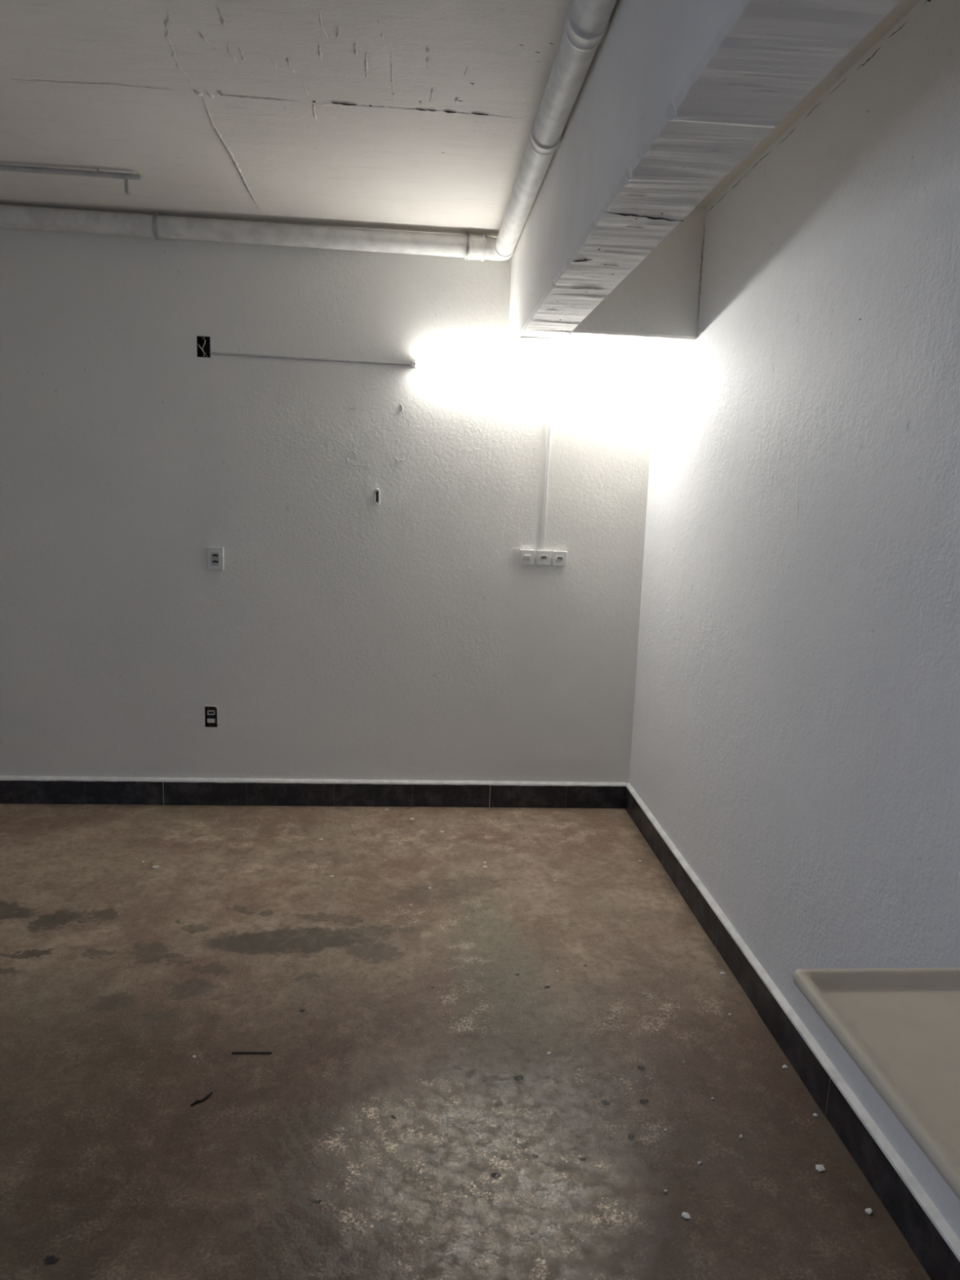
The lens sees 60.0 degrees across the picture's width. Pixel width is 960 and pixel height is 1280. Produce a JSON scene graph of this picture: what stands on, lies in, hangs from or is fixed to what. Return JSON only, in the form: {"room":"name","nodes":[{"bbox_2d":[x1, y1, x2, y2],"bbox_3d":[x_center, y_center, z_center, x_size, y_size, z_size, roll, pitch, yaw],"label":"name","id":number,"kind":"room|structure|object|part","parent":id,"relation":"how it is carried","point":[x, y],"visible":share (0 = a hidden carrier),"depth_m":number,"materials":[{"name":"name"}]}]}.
{"room":"basement room","nodes":[
{"label":"basement room","id":0,"kind":"room"},
{"bbox_2d":[0,227,657,783],"bbox_3d":[-1.354,-0.567,4.255,4.762,2.905,0.156,1,10,-5],"label":"wall","id":1,"kind":"structure","parent":0,"point":[340,634],"depth_m":4.22,"materials":[{"name":"paint"}]},
{"bbox_2d":[195,335,211,359],"bbox_3d":[-1.338,-1.422,4.050,0.070,0.106,0.064,1,10,-5],"label":"wall box","id":2,"kind":"object","parent":1,"relation":"attached to","point":[203,343],"visible":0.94,"depth_m":4.05,"materials":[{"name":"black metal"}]},
{"bbox_2d":[204,705,218,727],"bbox_3d":[-1.406,0.395,4.378,0.070,0.118,0.062,1,10,-5],"label":"box","id":3,"kind":"object","parent":1,"relation":"attached to","point":[211,718],"visible":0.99,"depth_m":4.36,"materials":[{"name":"plastic"}]},
{"bbox_3d":[-1.409,0.400,4.366,0.044,0.088,0.004,1,10,-5],"label":"support frame","id":4,"kind":"part","parent":3,"relation":"part of","materials":[{"name":"plastic"}]},
{"bbox_2d":[206,546,223,570],"bbox_3d":[-1.336,-0.411,4.202,0.082,0.118,0.018,1,10,-5],"label":"double socket","id":5,"kind":"object","parent":1,"relation":"attached to","point":[215,554],"visible":1,"depth_m":4.20,"materials":[{"name":"white plastic"}]},
{"bbox_2d":[209,351,409,365],"bbox_3d":[-0.826,-1.375,4.069,0.964,0.017,0.012,1,10,-5],"label":"cable","id":6,"kind":"object","parent":1,"relation":"attached to","point":[211,353],"visible":1,"depth_m":4.07,"materials":[{"name":"grey plastic"}]},
{"bbox_2d":[0,775,626,808],"bbox_3d":[-1.485,0.803,4.410,4.592,0.145,0.024,1,10,-5],"label":"baseboard","id":7,"kind":"structure","parent":1,"relation":"attached to","point":[22,789],"depth_m":4.45,"materials":[{"name":"black tile"}]},
{"bbox_2d":[373,488,380,505],"bbox_3d":[-0.520,-0.723,4.199,0.031,0.085,0.034,1,10,-5],"label":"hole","id":8,"kind":"object","parent":1,"relation":"attached to","point":[376,491],"visible":1,"depth_m":4.20,"materials":[{"name":"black metal"}]},
{"bbox_3d":[-0.522,-0.724,4.214,0.014,0.060,0.004,1,10,-5],"label":"plate","id":9,"kind":"part","parent":8,"relation":"part of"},
{"bbox_2d":[519,549,534,564],"bbox_3d":[0.243,-0.430,4.311,0.075,0.075,0.034,1,10,-5],"label":"light switch","id":10,"kind":"object","parent":1,"relation":"attached to","point":[526,557],"visible":1,"depth_m":4.30,"materials":[{"name":"white plastic"}]},
{"bbox_2d":[410,360,653,386],"bbox_3d":[0.263,-1.325,4.143,1.210,0.066,0.044,1,10,-5],"label":"lamp","id":11,"kind":"object","parent":1,"relation":"attached to","point":[414,363],"visible":1,"depth_m":4.13,"materials":[{"name":"white plastic"}]},
{"bbox_2d":[536,550,551,564],"bbox_3d":[0.329,-0.428,4.319,0.075,0.075,0.031,1,10,-5],"label":"power socket","id":12,"kind":"object","parent":1,"relation":"attached to","point":[543,557],"visible":1,"depth_m":4.31,"materials":[{"name":"white plastic"}]},
{"bbox_2d":[539,555,547,559],"bbox_3d":[0.330,-0.426,4.308,0.046,0.026,0.004,1,10,-5],"label":"socket","id":13,"kind":"object","parent":12,"relation":"attached to","point":[541,557],"depth_m":4.31,"materials":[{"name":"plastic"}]},
{"bbox_2d":[539,378,554,550],"bbox_3d":[0.340,-0.888,4.246,0.031,0.854,0.012,1,10,-5],"label":"cable trunking","id":14,"kind":"object","parent":1,"relation":"attached to","point":[551,383],"visible":1,"depth_m":4.24,"materials":[{"name":"white plastic"}]},
{"bbox_2d":[551,551,567,565],"bbox_3d":[0.413,-0.424,4.327,0.075,0.075,0.031,1,10,-5],"label":"power socket","id":15,"kind":"object","parent":1,"relation":"attached to","point":[559,557],"visible":1,"depth_m":4.32,"materials":[{"name":"white plastic"}]},
{"bbox_2d":[555,555,564,560],"bbox_3d":[0.414,-0.422,4.315,0.046,0.026,0.004,1,10,-5],"label":"socket","id":16,"kind":"object","parent":15,"relation":"attached to","point":[557,557],"depth_m":4.31,"materials":[{"name":"plastic"}]},
{"bbox_2d":[0,0,919,237],"bbox_3d":[-1.086,-1.412,0.273,4.912,0.211,7.905,1,10,-5],"label":"ceiling","id":17,"kind":"structure","parent":0,"point":[416,116],"depth_m":2.70,"materials":[{"name":"paint"}]},
{"bbox_2d":[0,164,141,195],"bbox_3d":[-2.344,-1.862,3.271,1.968,0.086,0.027,1,10,-5],"label":"conduit","id":18,"kind":"object","parent":17,"relation":"attached to","point":[126,176],"visible":1,"depth_m":3.32,"materials":[{"name":"grey metal"}]},
{"bbox_3d":[-2.343,-1.886,3.268,1.968,0.024,0.025,1,10,-5],"label":"rail","id":19,"kind":"part","parent":18,"relation":"part of","materials":[{"name":"grey metal"}]},
{"bbox_2d":[0,0,617,261],"bbox_3d":[-1.474,-1.253,0.213,3.834,0.135,7.486,1,10,-5],"label":"drain pipe","id":20,"kind":"object","parent":17,"relation":"attached to","point":[587,22],"visible":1,"depth_m":3.79,"materials":[{"name":"paint"}]},
{"bbox_2d":[463,234,485,260],"bbox_3d":[-0.026,-1.873,3.968,0.100,0.108,0.108,1,10,-5],"label":"socket","id":21,"kind":"object","parent":20,"relation":"attached to","point":[474,246],"depth_m":3.92,"materials":[{"name":"paint"}]},
{"bbox_2d":[528,120,563,155],"bbox_3d":[0.210,-1.611,2.656,0.102,0.102,0.066,1,10,-5],"label":"socket","id":22,"kind":"object","parent":20,"relation":"attached to","point":[538,148],"depth_m":2.65,"materials":[{"name":"paint"}]},
{"bbox_2d":[564,0,611,51],"bbox_3d":[0.259,-1.492,2.009,0.102,0.102,0.066,1,10,-5],"label":"socket","id":23,"kind":"object","parent":20,"relation":"attached to","point":[579,39],"depth_m":2.00,"materials":[{"name":"paint"}]},
{"bbox_2d":[568,206,706,342],"bbox_3d":[0.682,-1.576,3.559,0.566,0.539,0.086,1,10,-5],"label":"wall","id":24,"kind":"structure","parent":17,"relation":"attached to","point":[659,300],"depth_m":3.54,"materials":[{"name":"paint"}]},
{"bbox_2d":[507,0,901,355],"bbox_3d":[0.535,-1.015,0.421,0.214,0.542,7.500,1,10,-5],"label":"beam","id":25,"kind":"structure","parent":17,"relation":"attached to","point":[673,95],"depth_m":1.74,"materials":[{"name":"concrete"}]},
{"bbox_2d":[0,803,930,1279],"bbox_3d":[-1.203,1.611,0.817,4.912,0.150,7.905,1,10,-5],"label":"floor","id":26,"kind":"structure","parent":0,"point":[409,1115],"depth_m":2.48,"materials":[{"name":"concrete"}]},
{"bbox_2d":[190,1091,212,1106],"bbox_3d":[-0.773,1.278,2.316,0.013,0.008,0.069,11,13,39],"label":"twig","id":27,"kind":"object","parent":26,"relation":"on","point":[207,1095],"visible":1,"depth_m":2.31,"materials":[{"name":"wood"}]},
{"bbox_2d":[231,1052,271,1053],"bbox_3d":[-0.689,1.246,2.513,0.119,0.004,0.005,2,10,-3],"label":"straw","id":28,"kind":"object","parent":26,"relation":"on","point":[232,1052],"visible":1,"depth_m":2.51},
{"bbox_2d":[681,1212,690,1218],"bbox_3d":[0.495,1.384,2.002,0.021,0.006,0.017,4,10,11],"label":"flake","id":29,"kind":"object","parent":26,"relation":"on","point":[684,1215],"visible":1,"depth_m":2.00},
{"bbox_2d":[815,1164,825,1172],"bbox_3d":[0.883,1.371,2.159,0.023,0.006,0.021,1,10,-5],"label":"flake","id":30,"kind":"object","parent":26,"relation":"on","point":[820,1168],"visible":1,"depth_m":2.16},
{"bbox_2d":[864,1208,872,1214],"bbox_3d":[0.951,1.396,2.035,0.018,0.006,0.014,-4,12,-29],"label":"flake","id":31,"kind":"object","parent":26,"relation":"on","point":[868,1211],"visible":1,"depth_m":2.03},
{"bbox_2d":[629,0,959,1239],"bbox_3d":[1.218,0.175,0.689,0.178,2.905,7.505,1,10,-5],"label":"wall","id":32,"kind":"structure","parent":0,"point":[796,732],"depth_m":2.43,"materials":[{"name":"paint"}]},
{"bbox_2d":[624,782,959,1279],"bbox_3d":[1.092,1.530,0.927,0.025,0.145,7.504,1,10,-5],"label":"baseboard","id":33,"kind":"structure","parent":32,"relation":"attached to","point":[933,1242],"depth_m":2.36,"materials":[{"name":"black tile"}]},
{"bbox_2d":[792,967,959,1199],"bbox_3d":[0.853,0.827,1.127,0.492,0.260,0.946,1,10,-5],"label":"tray","id":34,"kind":"object","parent":32,"relation":"attached to","point":[900,1027],"visible":1,"depth_m":1.38,"materials":[{"name":"beige plastic"}]}
]}

